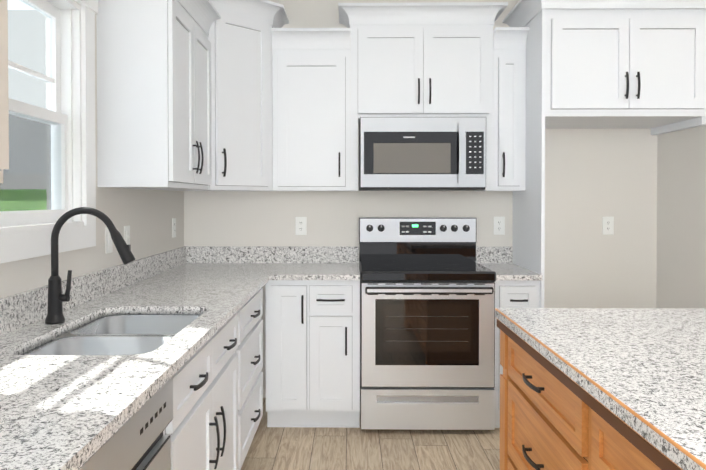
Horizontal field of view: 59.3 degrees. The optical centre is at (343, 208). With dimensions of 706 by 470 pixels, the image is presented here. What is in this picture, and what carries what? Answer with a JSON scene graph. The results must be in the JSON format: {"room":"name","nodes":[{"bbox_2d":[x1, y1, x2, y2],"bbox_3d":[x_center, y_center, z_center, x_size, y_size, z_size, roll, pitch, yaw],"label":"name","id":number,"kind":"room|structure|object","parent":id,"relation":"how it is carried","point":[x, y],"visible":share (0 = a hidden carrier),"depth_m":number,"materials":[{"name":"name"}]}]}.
{"room":"kitchen","nodes":[
{"label":"kitchen","id":0,"kind":"room"},
{"bbox_2d":[0,0,705,397],"bbox_3d":[2.139,-0.044,0.365,6.800,2.740,7.800,0,1,1],"label":"wall","id":1,"kind":"structure","parent":0,"point":[644,188],"depth_m":4.12,"materials":[{"name":"white paint"}]},
{"bbox_2d":[0,0,8,182],"bbox_3d":[-0.911,-0.536,1.041,0.382,1.025,0.923,0,1,1],"label":"upper cabinet","id":2,"kind":"object","parent":1,"relation":"attached to","point":[4,131],"visible":1,"depth_m":1.41,"materials":[{"name":"beige"}]},
{"bbox_2d":[0,0,97,263],"bbox_3d":[-1.139,-0.396,2.060,0.168,1.135,1.270,0,1,1],"label":"window","id":3,"kind":"structure","parent":1,"relation":"in","point":[71,116],"depth_m":2.52,"materials":[{"name":"white"}]},
{"bbox_2d":[105,227,112,253],"bbox_3d":[-1.077,0.146,2.852,0.012,0.120,0.074,0,1,1],"label":"light switch","id":4,"kind":"object","parent":1,"relation":"attached to","point":[108,244],"visible":0.88,"depth_m":2.84,"materials":[{"name":"white plastic"}]},
{"bbox_2d":[124,225,129,244],"bbox_3d":[-1.074,0.146,3.082,0.012,0.120,0.074,0,1,1],"label":"light switch","id":5,"kind":"object","parent":1,"relation":"attached to","point":[127,234],"visible":0.75,"depth_m":3.08,"materials":[{"name":"white plastic"}]},
{"bbox_2d":[96,0,220,189],"bbox_3d":[-0.890,-0.589,3.075,0.382,0.980,0.856,0,1,1],"label":"upper cabinet","id":6,"kind":"object","parent":1,"relation":"attached to","point":[153,94],"visible":1,"depth_m":2.73,"materials":[{"name":"white wood"}]},
{"bbox_2d":[172,218,175,237],"bbox_3d":[-1.068,0.122,3.902,0.007,0.120,0.074,0,1,1],"label":"electrical outlet","id":7,"kind":"object","parent":1,"relation":"attached to","point":[173,227],"visible":1,"depth_m":3.88,"materials":[{"name":"white plastic"}]},
{"bbox_2d":[169,0,288,190],"bbox_3d":[-0.722,-0.674,3.784,0.702,1.130,0.702,0,1,1],"label":"upper cabinet","id":8,"kind":"object","parent":1,"relation":"attached to","point":[240,37],"visible":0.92,"depth_m":3.65,"materials":[{"name":"white wood"}]},
{"bbox_2d":[295,217,306,234],"bbox_3d":[-0.287,0.118,4.139,0.074,0.120,0.007,0,1,1],"label":"electrical outlet","id":9,"kind":"object","parent":1,"relation":"attached to","point":[300,225],"visible":1,"depth_m":4.14,"materials":[{"name":"white plastic"}]},
{"bbox_2d":[271,28,349,190],"bbox_3d":[-0.200,-0.601,3.940,0.478,0.980,0.382,0,1,1],"label":"upper cabinet","id":10,"kind":"object","parent":1,"relation":"attached to","point":[311,103],"visible":1,"depth_m":3.81,"materials":[{"name":"white wood"}]},
{"bbox_2d":[338,2,507,190],"bbox_3d":[0.478,-0.676,3.932,1.020,1.130,0.382,0,1,1],"label":"upper cabinet","id":11,"kind":"object","parent":1,"relation":"attached to","point":[423,59],"visible":1,"depth_m":3.80,"materials":[{"name":"white wood"}]},
{"bbox_2d":[359,117,485,190],"bbox_3d":[0.477,-0.333,3.900,0.757,0.437,0.450,0,1,1],"label":"microwave","id":12,"kind":"object","parent":11,"relation":"attached to","point":[422,153],"visible":1,"depth_m":3.73,"materials":[{"name":"grey metal"}]},
{"bbox_2d":[494,217,504,234],"bbox_3d":[1.032,0.115,4.125,0.074,0.120,0.007,0,1,1],"label":"electrical outlet","id":13,"kind":"object","parent":1,"relation":"attached to","point":[499,225],"visible":1,"depth_m":4.12,"materials":[{"name":"white plastic"}]},
{"bbox_2d":[493,27,529,190],"bbox_3d":[1.017,-0.601,3.927,0.200,0.980,0.382,0,1,1],"label":"upper cabinet","id":14,"kind":"object","parent":1,"relation":"attached to","point":[509,108],"visible":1,"depth_m":3.80,"materials":[{"name":"white wood"}]},
{"bbox_2d":[602,217,613,234],"bbox_3d":[1.753,0.115,4.117,0.074,0.120,0.007,0,1,1],"label":"electrical outlet","id":15,"kind":"object","parent":1,"relation":"attached to","point":[607,225],"visible":1,"depth_m":4.12,"materials":[{"name":"white plastic"}]},
{"bbox_2d":[241,398,499,469],"bbox_3d":[2.139,1.376,0.385,6.800,0.100,7.800,0,1,1],"label":"floor","id":16,"kind":"structure","parent":0,"point":[298,448],"depth_m":3.30,"materials":[{"name":"brown wood"}]},
{"bbox_2d":[78,376,172,469],"bbox_3d":[-0.769,0.877,1.373,0.620,0.868,0.594,0,1,1],"label":"dishwasher","id":17,"kind":"object","parent":16,"relation":"on","point":[138,440],"visible":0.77,"depth_m":1.43,"materials":[{"name":"grey metal"}]},
{"bbox_2d":[102,313,237,469],"bbox_3d":[-0.759,0.862,2.200,0.662,0.875,1.046,0,1,1],"label":"base cabinet","id":18,"kind":"object","parent":16,"relation":"on","point":[201,429],"visible":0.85,"depth_m":2.14,"materials":[{"name":"white wood"}]},
{"bbox_2d":[0,246,271,469],"bbox_3d":[-0.760,0.353,2.176,0.660,0.140,3.949,0,1,1],"label":"countertop","id":19,"kind":"structure","parent":18,"relation":"on","point":[67,412],"depth_m":1.78,"materials":[{"name":"stone"}]},
{"bbox_2d":[45,207,134,323],"bbox_3d":[-0.871,0.194,2.131,0.307,0.398,0.062,0,1,1],"label":"faucet","id":20,"kind":"object","parent":19,"relation":"on","point":[56,299],"visible":1,"depth_m":2.12,"materials":[{"name":"black metal"}]},
{"bbox_2d":[21,314,199,354],"bbox_3d":[-0.735,0.519,2.082,0.434,0.184,0.779,0,1,1],"label":"sink","id":21,"kind":"object","parent":19,"relation":"in","point":[127,334],"visible":0.21,"depth_m":2.07,"materials":[{"name":"silver metal"}]},
{"bbox_2d":[235,288,262,469],"bbox_3d":[-0.750,0.848,3.128,0.662,0.875,0.805,0,1,1],"label":"drawer stack","id":22,"kind":"object","parent":16,"relation":"on","point":[249,350],"visible":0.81,"depth_m":3.02,"materials":[{"name":"white wood"}]},
{"bbox_2d":[265,280,359,427],"bbox_3d":[-0.176,0.838,3.821,0.539,0.875,0.662,0,1,1],"label":"base cabinet","id":23,"kind":"object","parent":16,"relation":"on","point":[312,353],"visible":1,"depth_m":3.53,"materials":[{"name":"white wood"}]},
{"bbox_2d":[268,246,359,279],"bbox_3d":[-0.160,0.330,3.818,0.507,0.140,0.654,0,1,1],"label":"countertop","id":24,"kind":"structure","parent":23,"relation":"on","point":[288,262],"depth_m":4.11,"materials":[{"name":"stone"}]},
{"bbox_2d":[359,217,495,429],"bbox_3d":[0.476,0.670,3.771,0.762,1.212,0.686,0,1,1],"label":"range","id":25,"kind":"object","parent":16,"relation":"on","point":[427,323],"visible":0.98,"depth_m":3.50,"materials":[{"name":"grey metal"}]},
{"bbox_2d":[494,280,539,427],"bbox_3d":[0.987,0.838,3.809,0.258,0.875,0.662,0,1,1],"label":"base cabinet","id":26,"kind":"object","parent":16,"relation":"on","point":[517,293],"visible":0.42,"depth_m":3.53,"materials":[{"name":"white wood"}]},
{"bbox_2d":[476,247,541,279],"bbox_3d":[0.986,0.330,3.806,0.258,0.140,0.654,0,1,1],"label":"countertop","id":27,"kind":"structure","parent":26,"relation":"on","point":[499,260],"depth_m":4.04,"materials":[{"name":"stone"}]},
{"bbox_2d":[495,308,705,469],"bbox_3d":[1.202,0.854,1.381,1.296,0.914,2.007,0,1,1],"label":"kitchen island","id":28,"kind":"object","parent":16,"relation":"on","point":[602,388],"visible":1,"depth_m":1.68,"materials":[{"name":"grey stone"}]},
{"bbox_2d":[502,0,705,307],"bbox_3d":[1.558,0.019,3.773,1.027,2.515,0.696,0,1,1],"label":"tall cabinet","id":29,"kind":"object","parent":16,"relation":"on","point":[601,64],"visible":0.94,"depth_m":3.50,"materials":[{"name":"white wood"}]},
{"label":"outside","id":30,"kind":"structure","parent":0,"visible":0},
{"bbox_2d":[0,189,46,210],"bbox_3d":[-31.127,0.707,6.484,59.840,2.260,28.000,0,1,1],"label":"lawn","id":31,"kind":"structure","parent":30,"point":[28,192],"depth_m":17.90,"materials":[{"name":"green plant"}]},
{"bbox_2d":[0,10,46,188],"bbox_3d":[-21.615,-3.259,23.326,38.500,6.500,6.000,0,1,1],"label":"building","id":32,"kind":"structure","parent":31,"relation":"on","point":[34,94],"depth_m":20.24,"materials":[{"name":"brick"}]}
]}

